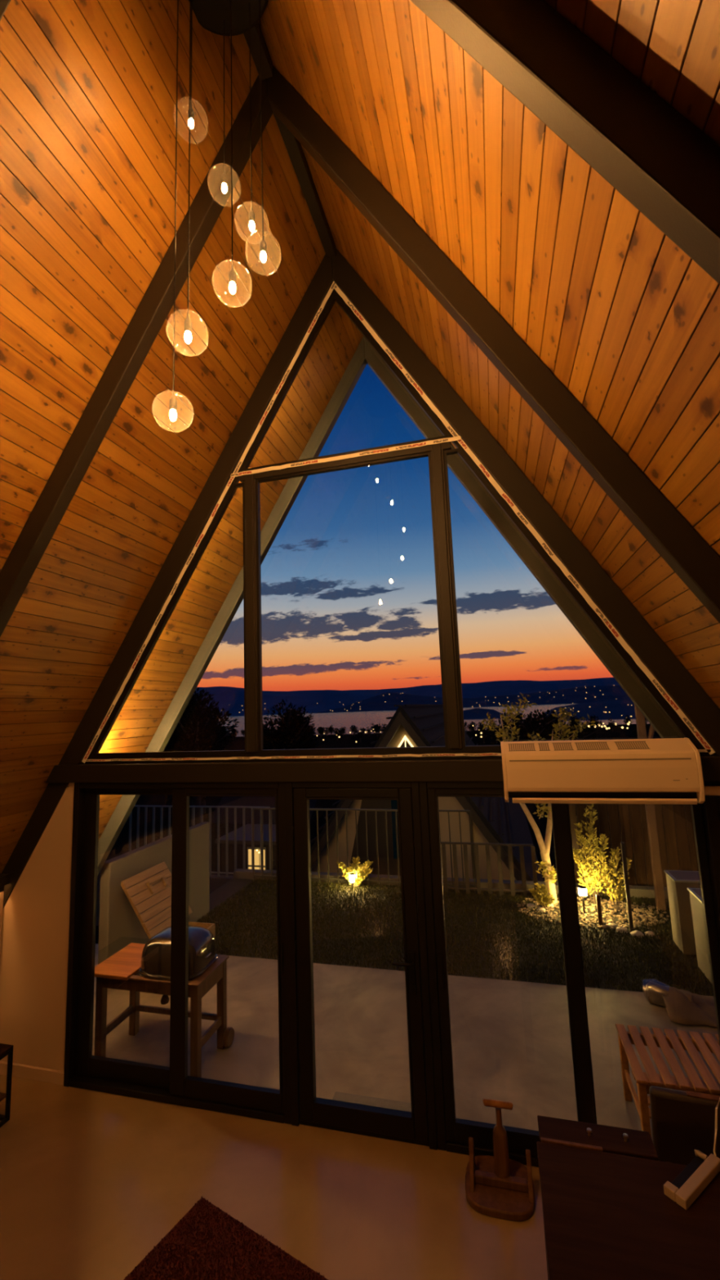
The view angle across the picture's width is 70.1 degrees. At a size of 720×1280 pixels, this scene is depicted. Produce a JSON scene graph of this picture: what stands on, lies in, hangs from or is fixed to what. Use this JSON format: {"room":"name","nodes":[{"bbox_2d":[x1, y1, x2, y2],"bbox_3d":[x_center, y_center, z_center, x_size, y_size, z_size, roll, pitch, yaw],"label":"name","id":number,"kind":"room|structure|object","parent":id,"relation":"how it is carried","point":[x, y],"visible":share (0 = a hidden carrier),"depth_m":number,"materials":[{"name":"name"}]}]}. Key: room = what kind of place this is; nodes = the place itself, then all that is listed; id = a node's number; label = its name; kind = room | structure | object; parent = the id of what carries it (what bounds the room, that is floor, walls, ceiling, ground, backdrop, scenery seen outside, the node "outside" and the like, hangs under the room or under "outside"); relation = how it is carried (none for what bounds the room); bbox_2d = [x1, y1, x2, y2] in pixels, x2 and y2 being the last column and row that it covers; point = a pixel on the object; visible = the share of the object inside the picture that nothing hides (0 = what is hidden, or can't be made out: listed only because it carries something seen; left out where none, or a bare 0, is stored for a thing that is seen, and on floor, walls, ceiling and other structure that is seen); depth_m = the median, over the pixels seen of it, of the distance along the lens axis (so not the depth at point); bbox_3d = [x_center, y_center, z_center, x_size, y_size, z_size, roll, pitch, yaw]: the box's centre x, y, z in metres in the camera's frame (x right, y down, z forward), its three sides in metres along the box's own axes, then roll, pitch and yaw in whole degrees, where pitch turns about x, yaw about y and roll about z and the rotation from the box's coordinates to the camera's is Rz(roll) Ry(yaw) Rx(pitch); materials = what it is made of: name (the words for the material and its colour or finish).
{"room":"a-frame living room","nodes":[
{"label":"a-frame living room","id":0,"kind":"room"},
{"bbox_2d":[0,891,3,952],"bbox_3d":[-3.670,2.288,1.224,0.080,1.460,5.998,-4,-8,14],"label":"wall","id":1,"kind":"structure","parent":0,"point":[2,892],"depth_m":4.14,"materials":[{"name":"white paint"}]},
{"bbox_2d":[0,873,9,886],"bbox_3d":[-3.678,1.586,1.313,0.160,0.075,5.996,-4,-8,14],"label":"trim","id":2,"kind":"structure","parent":1,"relation":"attached to","point":[4,877],"depth_m":4.13,"materials":[{"name":"wood"}]},
{"bbox_2d":[0,1061,63,1084],"bbox_3d":[-3.282,2.945,1.046,0.664,0.082,6.010,-4,-8,14],"label":"baseboard","id":3,"kind":"structure","parent":1,"relation":"attached to","point":[22,1071],"depth_m":3.90,"materials":[{"name":"wood"}]},
{"bbox_2d":[0,0,719,284],"bbox_3d":[-0.704,-0.308,1.430,7.778,6.433,0.086,-4,-8,14],"label":"ceiling beam","id":4,"kind":"structure","parent":1,"relation":"attached to","point":[668,168],"depth_m":1.18,"materials":[{"name":"brown wood"}]},
{"bbox_2d":[0,782,74,1071],"bbox_3d":[-2.992,2.294,4.219,1.568,2.200,0.073,-4,-8,14],"label":"wall","id":5,"kind":"structure","parent":0,"point":[34,939],"depth_m":4.05,"materials":[{"name":"white paint"}]},
{"bbox_2d":[63,782,291,1124],"bbox_3d":[-1.357,2.175,3.800,1.817,2.200,0.120,-4,-8,14],"label":"door","id":6,"kind":"structure","parent":5,"relation":"in","point":[172,1085],"depth_m":3.77,"materials":[{"name":"black metal"}]},
{"bbox_2d":[1,248,719,909],"bbox_3d":[-0.098,-0.017,3.748,7.778,6.433,0.086,-4,-8,14],"label":"beam","id":7,"kind":"structure","parent":5,"relation":"attached to","point":[699,708],"depth_m":3.96,"materials":[{"name":"brown wood"}]},
{"bbox_2d":[45,755,719,782],"bbox_3d":[-0.067,0.919,3.604,5.120,0.138,0.120,-4,-8,14],"label":"beam","id":8,"kind":"structure","parent":5,"relation":"attached to","point":[486,770],"depth_m":3.63,"materials":[{"name":"wood"}]},
{"bbox_2d":[80,281,717,764],"bbox_3d":[-0.136,-1.014,3.885,4.561,3.771,0.070,-4,-8,14],"label":"window","id":9,"kind":"structure","parent":5,"relation":"in","point":[437,448],"depth_m":3.82,"materials":[{"name":"black metal"}]},
{"bbox_2d":[500,737,719,804],"bbox_3d":[1.652,0.769,3.017,1.568,0.361,0.178,-4,-8,14],"label":"air conditioner","id":10,"kind":"object","parent":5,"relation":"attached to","point":[668,771],"visible":1,"depth_m":3.01,"materials":[{"name":"white plastic"}]},
{"bbox_2d":[507,742,536,751],"bbox_3d":[1.007,0.668,3.195,0.160,0.042,0.085,-4,-8,14],"label":"grille","id":11,"kind":"object","parent":10,"relation":"attached to","point":[511,746],"depth_m":3.20,"materials":[{"name":"grey plastic"}]},
{"bbox_2d":[537,742,550,751],"bbox_3d":[1.135,0.659,3.163,0.064,0.042,0.085,-4,-8,14],"label":"grille","id":12,"kind":"object","parent":10,"relation":"attached to","point":[541,746],"depth_m":3.16,"materials":[{"name":"grey plastic"}]},
{"bbox_2d":[551,742,573,751],"bbox_3d":[1.240,0.651,3.136,0.112,0.042,0.085,-4,-8,14],"label":"grille","id":13,"kind":"object","parent":10,"relation":"attached to","point":[556,746],"depth_m":3.14,"materials":[{"name":"grey plastic"}]},
{"bbox_2d":[574,742,609,750],"bbox_3d":[1.401,0.640,3.096,0.184,0.042,0.085,-4,-8,14],"label":"grille","id":14,"kind":"object","parent":10,"relation":"attached to","point":[578,745],"depth_m":3.09,"materials":[{"name":"grey plastic"}]},
{"bbox_2d":[508,791,697,798],"bbox_3d":[1.428,0.935,3.089,1.032,0.055,0.114,-4,-8,14],"label":"outlet","id":15,"kind":"object","parent":10,"relation":"attached to","point":[511,794],"depth_m":3.03,"materials":[{"name":"plastic"}]},
{"bbox_2d":[613,741,650,749],"bbox_3d":[1.613,0.625,3.042,0.172,0.042,0.085,-4,-8,14],"label":"grille","id":16,"kind":"object","parent":10,"relation":"attached to","point":[617,744],"depth_m":3.04,"materials":[{"name":"grey plastic"}]},
{"bbox_2d":[0,0,363,873],"bbox_3d":[-2.691,-0.302,1.859,4.050,6.614,7.286,-4,-8,14],"label":"ceiling","id":17,"kind":"structure","parent":0,"point":[88,87],"depth_m":3.24,"materials":[{"name":"brown wood"}]},
{"bbox_2d":[173,0,208,143],"bbox_3d":[-0.801,-2.730,2.437,0.154,0.771,0.154,0,-8,-17],"label":"pendant lamp","id":18,"kind":"object","parent":17,"relation":"hanging from","point":[192,113],"visible":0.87,"depth_m":2.41,"materials":[{"name":"clear glass"}]},
{"bbox_2d":[187,104,194,121],"bbox_3d":[-0.791,-2.469,2.402,0.029,0.081,0.029,-4,-8,14],"label":"socket","id":19,"kind":"object","parent":18,"relation":"attached to","point":[192,113],"depth_m":2.39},
{"bbox_2d":[0,65,719,636],"bbox_3d":[-0.406,-0.165,2.569,7.778,6.433,0.086,-4,-8,14],"label":"beam","id":20,"kind":"structure","parent":17,"relation":"attached to","point":[685,551],"depth_m":2.72,"materials":[{"name":"brown wood"}]},
{"bbox_2d":[0,1074,547,1279],"bbox_3d":[-0.727,2.866,0.430,8.000,0.120,6.090,-4,-8,14],"label":"floor","id":21,"kind":"structure","parent":0,"point":[91,1181],"depth_m":2.91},
{"bbox_2d":[0,1043,13,1127],"bbox_3d":[-2.743,3.025,3.216,0.478,0.466,0.812,-4,-8,14],"label":"shelf rack","id":22,"kind":"object","parent":21,"relation":"on","point":[5,1049],"visible":1,"depth_m":3.53,"materials":[{"name":"brown wood"}]},
{"bbox_2d":[123,1195,328,1279],"bbox_3d":[-0.772,2.961,1.654,1.501,0.022,2.001,-7,-9,31],"label":"rug","id":23,"kind":"object","parent":21,"relation":"on","point":[207,1242],"visible":1,"depth_m":2.57,"materials":[{"name":"carpet"}]},
{"bbox_2d":[285,782,437,1150],"bbox_3d":[-0.022,2.074,3.434,0.957,2.200,0.177,-4,-8,14],"label":"door","id":24,"kind":"structure","parent":21,"relation":"on","point":[419,1126],"depth_m":3.39,"materials":[{"name":"black metal"}]},
{"bbox_2d":[464,1097,535,1221],"bbox_3d":[0.773,2.860,2.902,0.376,0.441,0.344,-4,-8,14],"label":"wooden stand","id":25,"kind":"object","parent":21,"relation":"on","point":[499,1186],"visible":1,"depth_m":2.85,"materials":[{"name":"brown wood"}]},
{"bbox_2d":[536,1115,719,1279],"bbox_3d":[1.241,2.519,1.760,1.095,0.774,1.050,-4,-8,14],"label":"desk","id":26,"kind":"object","parent":21,"relation":"on","point":[608,1215],"visible":1,"depth_m":1.96,"materials":[{"name":"brown wood"}]},
{"bbox_2d":[663,1098,719,1209],"bbox_3d":[1.556,2.036,2.009,0.643,0.274,0.392,-7,-9,32],"label":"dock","id":27,"kind":"object","parent":26,"relation":"on","point":[687,1186],"visible":1,"depth_m":2.06,"materials":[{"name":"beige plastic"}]},
{"bbox_2d":[649,1085,719,1165],"bbox_3d":[1.571,2.511,2.141,0.470,0.868,0.546,-4,-8,14],"label":"chair","id":28,"kind":"object","parent":21,"relation":"on","point":[683,1122],"visible":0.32,"depth_m":2.38,"materials":[{"name":"brown leather"}]},
{"bbox_2d":[257,0,719,709],"bbox_3d":[1.230,-0.586,0.870,4.050,6.614,7.286,-4,-8,14],"label":"ceiling","id":29,"kind":"structure","parent":0,"point":[622,317],"depth_m":1.97,"materials":[{"name":"brown wood"}]},
{"bbox_2d":[243,22,336,258],"bbox_3d":[-0.981,-3.483,1.246,0.076,0.105,6.000,-4,-8,14],"label":"trim","id":30,"kind":"structure","parent":29,"relation":"attached to","point":[294,148],"depth_m":3.40,"materials":[{"name":"brown wood"}]},
{"bbox_2d":[151,0,281,432],"bbox_3d":[-0.618,-2.057,2.238,0.518,2.490,0.507,-4,-8,14],"label":"pendant lamp","id":31,"kind":"object","parent":30,"relation":"attached to","point":[172,402],"depth_m":2.36,"materials":[{"name":"clear glass"}]},
{"bbox_2d":[168,391,177,411],"bbox_3d":[-0.739,-0.946,2.030,0.029,0.081,0.029,-4,-8,14],"label":"socket","id":32,"kind":"object","parent":31,"relation":"attached to","point":[172,402],"depth_m":2.02,"materials":[{"name":"metal"}]},
{"bbox_2d":[183,312,191,333],"bbox_3d":[-0.657,-1.211,1.959,0.029,0.081,0.029,-4,-8,14],"label":"socket","id":33,"kind":"object","parent":31,"relation":"attached to","point":[187,323],"depth_m":1.95,"materials":[{"name":"metal"}]},
{"bbox_2d":[221,168,227,186],"bbox_3d":[-0.647,-2.206,2.446,0.029,0.081,0.029,-4,-8,14],"label":"socket","id":34,"kind":"object","parent":31,"relation":"attached to","point":[224,177],"depth_m":2.43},
{"bbox_2d":[228,264,235,284],"bbox_3d":[-0.503,-1.441,2.020,0.029,0.081,0.029,-4,-8,14],"label":"socket","id":35,"kind":"object","parent":31,"relation":"attached to","point":[232,274],"depth_m":2.01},
{"bbox_2d":[248,206,254,223],"bbox_3d":[-0.497,-1.951,2.353,0.029,0.081,0.029,-4,-8,14],"label":"socket","id":36,"kind":"object","parent":31,"relation":"attached to","point":[251,215],"depth_m":2.34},
{"bbox_2d":[259,235,266,253],"bbox_3d":[-0.415,-1.693,2.196,0.029,0.081,0.029,-4,-8,14],"label":"socket","id":37,"kind":"object","parent":31,"relation":"attached to","point":[263,246],"depth_m":2.18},
{"bbox_3d":[3.023,1.859,2.701,1.435,2.200,0.073,-4,-8,14],"label":"wall","id":38,"kind":"structure","parent":0,"visible":0},
{"bbox_2d":[418,781,719,1167],"bbox_3d":[1.387,1.976,3.107,1.943,2.200,0.120,-4,-8,14],"label":"door","id":39,"kind":"structure","parent":38,"relation":"in","point":[453,1133],"depth_m":3.14,"materials":[{"name":"black metal"}]},
{"label":"outside","id":40,"kind":"structure","parent":0,"visible":0},
{"bbox_2d":[193,677,620,716],"bbox_3d":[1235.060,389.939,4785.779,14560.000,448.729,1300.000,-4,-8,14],"label":"hill","id":41,"kind":"structure","parent":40,"point":[326,700],"depth_m":4989.53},
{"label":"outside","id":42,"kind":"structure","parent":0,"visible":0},
{"bbox_2d":[463,707,502,719],"bbox_3d":[142.142,91.698,642.201,79.800,12.129,200.000,-4,-8,14],"label":"headland","id":43,"kind":"structure","parent":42,"point":[477,713],"depth_m":622.08,"materials":[{"name":"blue"}]},
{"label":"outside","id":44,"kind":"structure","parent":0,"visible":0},
{"bbox_2d":[544,699,635,720],"bbox_3d":[404.421,63.361,530.324,443.450,18.170,370.000,-4,-8,14],"label":"headland","id":45,"kind":"structure","parent":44,"point":[618,708],"depth_m":511.96,"materials":[{"name":"blue"}]},
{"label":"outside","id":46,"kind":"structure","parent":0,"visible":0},
{"bbox_2d":[218,703,649,736],"bbox_3d":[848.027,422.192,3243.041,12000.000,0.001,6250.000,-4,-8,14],"label":"lake","id":47,"kind":"structure","parent":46,"point":[362,720],"depth_m":853.40,"materials":[{"name":"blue liquid"}]},
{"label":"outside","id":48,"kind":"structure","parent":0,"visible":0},
{"bbox_2d":[314,685,631,713],"bbox_3d":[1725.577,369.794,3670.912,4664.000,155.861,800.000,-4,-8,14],"label":"hill","id":49,"kind":"structure","parent":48,"point":[384,701],"depth_m":3781.03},
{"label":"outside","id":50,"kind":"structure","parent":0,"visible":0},
{"bbox_2d":[95,724,679,943],"bbox_3d":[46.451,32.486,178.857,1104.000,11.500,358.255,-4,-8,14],"label":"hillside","id":51,"kind":"object","parent":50,"point":[121,846],"visible":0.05,"depth_m":21.57,"materials":[{"name":"plant"}]},
{"bbox_2d":[95,871,233,925],"bbox_3d":[-3.613,5.228,10.233,4.300,1.050,0.200,-4,-8,14],"label":"wall","id":52,"kind":"structure","parent":51,"relation":"on","point":[215,882],"depth_m":10.02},
{"bbox_2d":[128,804,271,877],"bbox_3d":[-3.252,4.015,10.270,3.190,1.335,0.036,-4,-8,14],"label":"fence","id":53,"kind":"object","parent":52,"relation":"on","point":[218,872],"visible":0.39,"depth_m":10.16,"materials":[{"name":"paint"}]},
{"bbox_2d":[163,687,239,826],"bbox_3d":[-6.459,4.220,19.160,3.642,5.666,4.222,-3,-8,7],"label":"tree","id":54,"kind":"object","parent":51,"relation":"on","point":[189,734],"visible":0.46,"depth_m":18.85,"materials":[{"name":"green plant"}]},
{"bbox_2d":[171,706,238,813],"bbox_3d":[-7.047,4.997,22.616,3.468,5.102,3.455,-4,-8,14],"label":"tree","id":55,"kind":"object","parent":51,"relation":"on","point":[225,718],"visible":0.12,"depth_m":22.65,"materials":[{"name":"green plant"}]},
{"bbox_2d":[208,795,323,875],"bbox_3d":[-2.586,4.870,12.357,2.700,2.250,2.650,-4,-8,14],"label":"neighboring house","id":56,"kind":"structure","parent":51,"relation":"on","point":[226,801],"depth_m":12.07,"materials":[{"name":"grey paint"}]},
{"bbox_2d":[262,698,320,750],"bbox_3d":[-2.733,4.644,19.881,2.203,4.737,2.654,-6,-9,28],"label":"tree","id":57,"kind":"object","parent":51,"relation":"on","point":[293,728],"visible":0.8,"depth_m":19.83,"materials":[{"name":"green plant"}]},
{"bbox_2d":[316,727,324,736],"bbox_3d":[-20.573,48.217,268.037,4.921,5.713,4.952,5,-11,-44],"label":"tree","id":58,"kind":"object","parent":51,"relation":"on","point":[320,731],"visible":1,"depth_m":267.88,"materials":[{"name":"green plant"}]},
{"bbox_2d":[324,727,329,736],"bbox_3d":[-18.943,51.709,289.987,5.029,5.357,4.091,3,-9,-33],"label":"tree","id":59,"kind":"object","parent":51,"relation":"on","point":[326,731],"visible":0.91,"depth_m":289.43,"materials":[{"name":"green plant"}]},
{"bbox_2d":[332,728,342,739],"bbox_3d":[-10.202,42.414,232.098,4.756,5.521,4.785,4,-10,-40],"label":"tree","id":60,"kind":"object","parent":51,"relation":"on","point":[336,731],"visible":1,"depth_m":231.89,"materials":[{"name":"green plant"}]},
{"bbox_2d":[339,726,346,736],"bbox_3d":[-9.248,48.788,274.019,4.307,5.639,5.294,0,-8,-18],"label":"tree","id":61,"kind":"object","parent":51,"relation":"on","point":[343,730],"visible":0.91,"depth_m":273.63,"materials":[{"name":"green plant"}]},
{"bbox_2d":[348,724,359,737],"bbox_3d":[-2.961,46.492,262.414,5.403,6.273,5.437,5,-11,-45],"label":"tree","id":62,"kind":"object","parent":51,"relation":"on","point":[352,727],"visible":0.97,"depth_m":262.25,"materials":[{"name":"green plant"}]},
{"bbox_2d":[354,728,365,742],"bbox_3d":[0.100,36.898,200.407,4.529,6.054,4.206,3,-9,-31],"label":"tree","id":63,"kind":"object","parent":51,"relation":"on","point":[360,735],"visible":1,"depth_m":200.04,"materials":[{"name":"green plant"}]},
{"bbox_2d":[365,726,371,736],"bbox_3d":[4.678,47.802,269.301,3.597,5.177,3.873,-2,-8,-1],"label":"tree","id":64,"kind":"object","parent":51,"relation":"on","point":[368,731],"visible":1,"depth_m":269.12,"materials":[{"name":"green plant"}]},
{"bbox_2d":[372,724,380,736],"bbox_3d":[8.788,45.976,261.803,5.456,6.334,5.490,-3,-8,3],"label":"tree","id":65,"kind":"object","parent":51,"relation":"on","point":[376,727],"visible":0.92,"depth_m":261.74,"materials":[{"name":"green plant"}]},
{"bbox_2d":[310,704,543,881],"bbox_3d":[2.388,4.290,17.007,5.980,4.270,10.960,-4,-8,14],"label":"house","id":66,"kind":"structure","parent":51,"relation":"on","point":[494,820],"depth_m":12.23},
{"bbox_2d":[233,868,668,898],"bbox_3d":[1.800,4.380,7.550,8.000,1.600,0.160,-4,-8,14],"label":"kerb","id":67,"kind":"object","parent":51,"relation":"on","point":[648,891],"visible":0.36,"depth_m":7.67,"materials":[{"name":"concrete"}]},
{"bbox_2d":[478,720,485,730],"bbox_3d":[60.569,43.117,254.233,4.754,6.224,5.844,-8,-10,37],"label":"tree","id":68,"kind":"object","parent":51,"relation":"on","point":[479,723],"visible":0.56,"depth_m":253.69,"materials":[{"name":"green plant"}]},
{"bbox_2d":[477,725,490,742],"bbox_3d":[38.716,29.499,160.227,4.206,5.507,5.171,-4,-8,11],"label":"tree","id":69,"kind":"object","parent":51,"relation":"on","point":[484,734],"visible":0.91,"depth_m":159.84,"materials":[{"name":"green plant"}]},
{"bbox_2d":[488,709,565,745],"bbox_3d":[8.509,5.454,25.847,3.719,3.886,3.270,-2,-8,-3],"label":"tree","id":70,"kind":"object","parent":51,"relation":"on","point":[541,729],"visible":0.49,"depth_m":25.70,"materials":[{"name":"green plant"}]},
{"bbox_2d":[528,709,602,740],"bbox_3d":[11.953,6.489,30.844,4.745,4.715,4.830,-10,-11,44],"label":"tree","id":71,"kind":"object","parent":51,"relation":"on","point":[580,737],"visible":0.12,"depth_m":30.39,"materials":[{"name":"green plant"}]},
{"bbox_2d":[582,720,598,739],"bbox_3d":[66.443,26.209,148.217,4.807,6.426,4.465,4,-10,-41],"label":"tree","id":72,"kind":"object","parent":51,"relation":"on","point":[590,731],"visible":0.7,"depth_m":147.88,"materials":[{"name":"green plant"}]},
{"bbox_2d":[588,715,602,730],"bbox_3d":[107.953,38.041,235.874,7.136,7.600,5.805,0,-8,-17],"label":"tree","id":73,"kind":"object","parent":51,"relation":"on","point":[596,722],"visible":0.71,"depth_m":235.54,"materials":[{"name":"green plant"}]},
{"bbox_2d":[606,717,616,731],"bbox_3d":[107.013,35.956,217.604,4.238,6.099,4.563,-1,-8,-6],"label":"tree","id":74,"kind":"object","parent":51,"relation":"on","point":[610,724],"visible":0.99,"depth_m":217.41,"materials":[{"name":"green plant"}]},
{"bbox_2d":[623,715,632,727],"bbox_3d":[137.815,41.547,263.538,4.915,7.074,5.292,4,-10,-38],"label":"tree","id":75,"kind":"object","parent":51,"relation":"on","point":[628,719],"visible":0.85,"depth_m":263.34,"materials":[{"name":"green plant"}]},
{"bbox_2d":[629,727,637,738],"bbox_3d":[77.900,26.276,144.262,3.962,4.220,3.223,-4,-8,14],"label":"tree","id":76,"kind":"object","parent":51,"relation":"on","point":[634,731],"visible":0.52,"depth_m":144.26,"materials":[{"name":"green plant"}]},
{"bbox_2d":[568,803,698,886],"bbox_3d":[4.345,3.504,7.319,2.458,2.880,0.076,-4,-8,14],"label":"fence","id":77,"kind":"object","parent":51,"relation":"on","point":[682,821],"visible":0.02,"depth_m":7.42,"materials":[{"name":"brown wood"}]},
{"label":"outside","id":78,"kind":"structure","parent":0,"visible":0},
{"bbox_2d":[194,877,713,995],"bbox_3d":[1.439,3.629,6.335,8.000,0.188,2.535,-4,-8,14],"label":"ground","id":79,"kind":"structure","parent":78,"point":[218,896],"depth_m":6.04,"materials":[{"name":"plant"}]},
{"bbox_2d":[97,822,209,964],"bbox_3d":[-2.404,3.151,6.237,0.120,1.400,1.970,-4,-8,14],"label":"wall","id":80,"kind":"structure","parent":79,"relation":"on","point":[119,926],"depth_m":5.71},
{"bbox_2d":[97,336,684,875],"bbox_3d":[0.173,0.113,4.786,7.778,6.433,0.086,-4,-8,14],"label":"window frame","id":81,"kind":"structure","parent":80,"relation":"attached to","point":[365,353],"depth_m":5.11,"materials":[{"name":"grey wood"}]},
{"bbox_2d":[349,872,355,888],"bbox_3d":[-0.118,3.696,7.825,0.085,0.273,0.084,-4,-8,14],"label":"garden lamp","id":82,"kind":"object","parent":79,"relation":"on","point":[352,874],"visible":0.95,"depth_m":7.81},
{"bbox_2d":[335,856,373,887],"bbox_3d":[-0.079,3.585,7.923,0.594,0.484,0.170,-4,-8,12],"label":"shrub","id":83,"kind":"object","parent":79,"relation":"on","point":[361,873],"visible":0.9,"depth_m":7.90,"materials":[{"name":"green plant"}]},
{"bbox_2d":[252,807,475,891],"bbox_3d":[-0.044,3.243,8.044,3.568,1.147,0.036,-4,-8,14],"label":"metal fence","id":84,"kind":"object","parent":79,"relation":"on","point":[263,876],"visible":0.68,"depth_m":8.05,"materials":[{"name":"metal"}]},
{"bbox_2d":[440,841,537,897],"bbox_3d":[1.782,3.308,7.418,1.475,0.712,0.036,-4,-8,14],"label":"picket fence","id":85,"kind":"object","parent":79,"relation":"on","point":[446,887],"visible":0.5,"depth_m":7.39,"materials":[{"name":"brown paint"}]},
{"bbox_2d":[527,902,536,908],"bbox_3d":[2.290,3.560,6.847,0.133,0.083,0.104,-4,-8,14],"label":"stone","id":86,"kind":"object","parent":79,"relation":"on","point":[531,904],"visible":0.65,"depth_m":6.83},
{"bbox_2d":[481,693,595,904],"bbox_3d":[2.505,2.161,6.999,1.511,2.899,0.687,-4,-8,14],"label":"tree","id":87,"kind":"object","parent":79,"relation":"on","point":[544,847],"visible":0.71,"depth_m":7.09,"materials":[{"name":"green plant"}]},
{"bbox_2d":[577,885,586,913],"bbox_3d":[2.881,3.367,6.613,0.104,0.373,0.102,-4,-8,14],"label":"garden lamp","id":88,"kind":"object","parent":79,"relation":"on","point":[582,889],"visible":0.97,"depth_m":6.59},
{"bbox_2d":[573,803,608,904],"bbox_3d":[3.127,2.875,6.955,0.499,1.384,0.177,-4,-8,11],"label":"shrub","id":89,"kind":"object","parent":79,"relation":"on","point":[593,879],"visible":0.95,"depth_m":6.93,"materials":[{"name":"green plant"}]},
{"bbox_2d":[516,896,670,928],"bbox_3d":[2.977,3.502,6.635,1.836,0.031,1.059,-5,-8,21],"label":"gravel","id":90,"kind":"object","parent":79,"relation":"on","point":[610,919],"visible":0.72,"depth_m":6.52,"materials":[{"name":"gravel"}]},
{"bbox_2d":[536,907,546,912],"bbox_3d":[2.373,3.537,6.705,0.120,0.076,0.088,-4,-8,14],"label":"stone","id":91,"kind":"object","parent":90,"relation":"on","point":[542,909],"visible":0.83,"depth_m":6.68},
{"bbox_2d":[528,883,555,907],"bbox_3d":[2.407,3.405,6.794,0.332,0.348,0.154,-4,-8,14],"label":"shrub","id":92,"kind":"object","parent":90,"relation":"on","point":[540,895],"visible":0.99,"depth_m":6.79,"materials":[{"name":"green plant"}]},
{"bbox_2d":[608,922,618,928],"bbox_3d":[3.038,3.437,6.160,0.120,0.077,0.091,-4,-8,14],"label":"stone","id":93,"kind":"object","parent":90,"relation":"on","point":[611,925],"visible":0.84,"depth_m":6.13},
{"bbox_2d":[595,894,603,925],"bbox_3d":[2.926,3.314,6.264,0.045,0.380,0.040,-4,-8,14],"label":"post","id":94,"kind":"object","parent":79,"relation":"on","point":[597,896],"visible":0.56,"depth_m":6.25,"materials":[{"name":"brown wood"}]},
{"bbox_2d":[600,846,631,911],"bbox_3d":[3.351,3.112,6.681,0.410,0.824,0.165,-4,-8,14],"label":"shrub","id":95,"kind":"object","parent":79,"relation":"on","point":[619,891],"visible":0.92,"depth_m":6.69,"materials":[{"name":"green plant"}]},
{"bbox_2d":[616,926,627,933],"bbox_3d":[3.088,3.420,6.042,0.138,0.084,0.099,-4,-8,14],"label":"stone","id":96,"kind":"object","parent":79,"relation":"on","point":[620,928],"visible":0.82,"depth_m":6.02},
{"bbox_2d":[620,842,633,933],"bbox_3d":[3.161,2.940,6.062,0.040,1.050,0.040,-4,-8,14],"label":"fence post","id":97,"kind":"object","parent":79,"relation":"on","point":[623,844],"visible":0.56,"depth_m":6.05,"materials":[{"name":"brown paint"}]},
{"bbox_2d":[630,930,644,937],"bbox_3d":[3.195,3.398,5.913,0.140,0.092,0.102,-4,-8,14],"label":"stone","id":98,"kind":"object","parent":79,"relation":"on","point":[637,933],"visible":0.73,"depth_m":5.89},
{"bbox_2d":[644,930,654,936],"bbox_3d":[3.344,3.393,5.916,0.103,0.069,0.086,-4,-8,14],"label":"stone","id":99,"kind":"object","parent":79,"relation":"on","point":[649,932],"visible":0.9,"depth_m":5.90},
{"bbox_2d":[634,703,666,911],"bbox_3d":[3.931,2.123,6.776,0.295,2.800,0.080,-4,-8,14],"label":"post","id":100,"kind":"object","parent":79,"relation":"on","point":[640,718],"visible":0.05,"depth_m":6.70,"materials":[{"name":"wood"}]},
{"bbox_2d":[663,870,700,955],"bbox_3d":[3.707,2.951,5.559,0.564,0.752,0.354,-4,-8,14],"label":"planter","id":101,"kind":"object","parent":79,"relation":"on","point":[678,882],"visible":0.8,"depth_m":5.49,"materials":[{"name":"paint"}]},
{"bbox_2d":[687,887,712,984],"bbox_3d":[3.654,2.872,4.963,0.664,0.752,0.384,-4,-8,14],"label":"planter","id":102,"kind":"object","parent":79,"relation":"on","point":[700,930],"visible":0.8,"depth_m":5.04,"materials":[{"name":"paint"}]},
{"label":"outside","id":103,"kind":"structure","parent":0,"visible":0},
{"bbox_2d":[92,943,719,1141],"bbox_3d":[0.289,3.363,4.311,8.800,0.140,1.995,-4,-8,14],"label":"patio","id":104,"kind":"structure","parent":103,"point":[511,1042],"depth_m":4.22,"materials":[{"name":"concrete"}]},
{"bbox_2d":[93,942,234,1077],"bbox_3d":[-1.614,2.993,4.176,1.026,0.700,0.546,-4,-8,14],"label":"table","id":105,"kind":"object","parent":104,"relation":"on","point":[120,971],"visible":0.84,"depth_m":4.08,"materials":[{"name":"brown wood"}]},
{"bbox_2d":[138,925,217,1004],"bbox_3d":[-1.475,2.609,4.177,0.560,0.511,0.468,-4,-8,14],"label":"grill","id":106,"kind":"object","parent":105,"relation":"in","point":[156,953],"visible":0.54,"depth_m":4.04,"materials":[{"name":"black metal"}]},
{"bbox_2d":[160,995,168,1004],"bbox_3d":[-1.536,2.825,4.036,0.068,0.050,0.066,-4,-8,14],"label":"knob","id":107,"kind":"object","parent":106,"relation":"on","point":[164,1000],"depth_m":4.02,"materials":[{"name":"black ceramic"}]},
{"bbox_2d":[120,861,214,976],"bbox_3d":[-2.053,3.040,5.570,0.780,0.974,0.780,-4,-8,14],"label":"lounge chair","id":108,"kind":"object","parent":104,"relation":"on","point":[148,883],"visible":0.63,"depth_m":5.58,"materials":[{"name":"brown wood"}]},
{"bbox_2d":[332,1091,411,1111],"bbox_3d":[0.106,3.184,3.504,0.615,0.012,0.140,-4,-8,14],"label":"door mat","id":109,"kind":"object","parent":104,"relation":"on","point":[341,1096],"visible":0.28,"depth_m":3.54,"materials":[{"name":"fabric"}]},
{"bbox_2d":[615,1023,719,1138],"bbox_3d":[2.086,2.845,3.198,0.748,0.450,0.565,-4,-8,14],"label":"slatted bench","id":110,"kind":"object","parent":104,"relation":"on","point":[708,1085],"visible":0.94,"depth_m":3.24,"materials":[{"name":"orange wood"}]},
{"bbox_2d":[645,981,717,1027],"bbox_3d":[3.038,3.097,4.381,1.092,0.202,0.588,-4,-8,14],"label":"boulder","id":111,"kind":"object","parent":104,"relation":"on","point":[686,1007],"visible":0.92,"depth_m":4.38,"materials":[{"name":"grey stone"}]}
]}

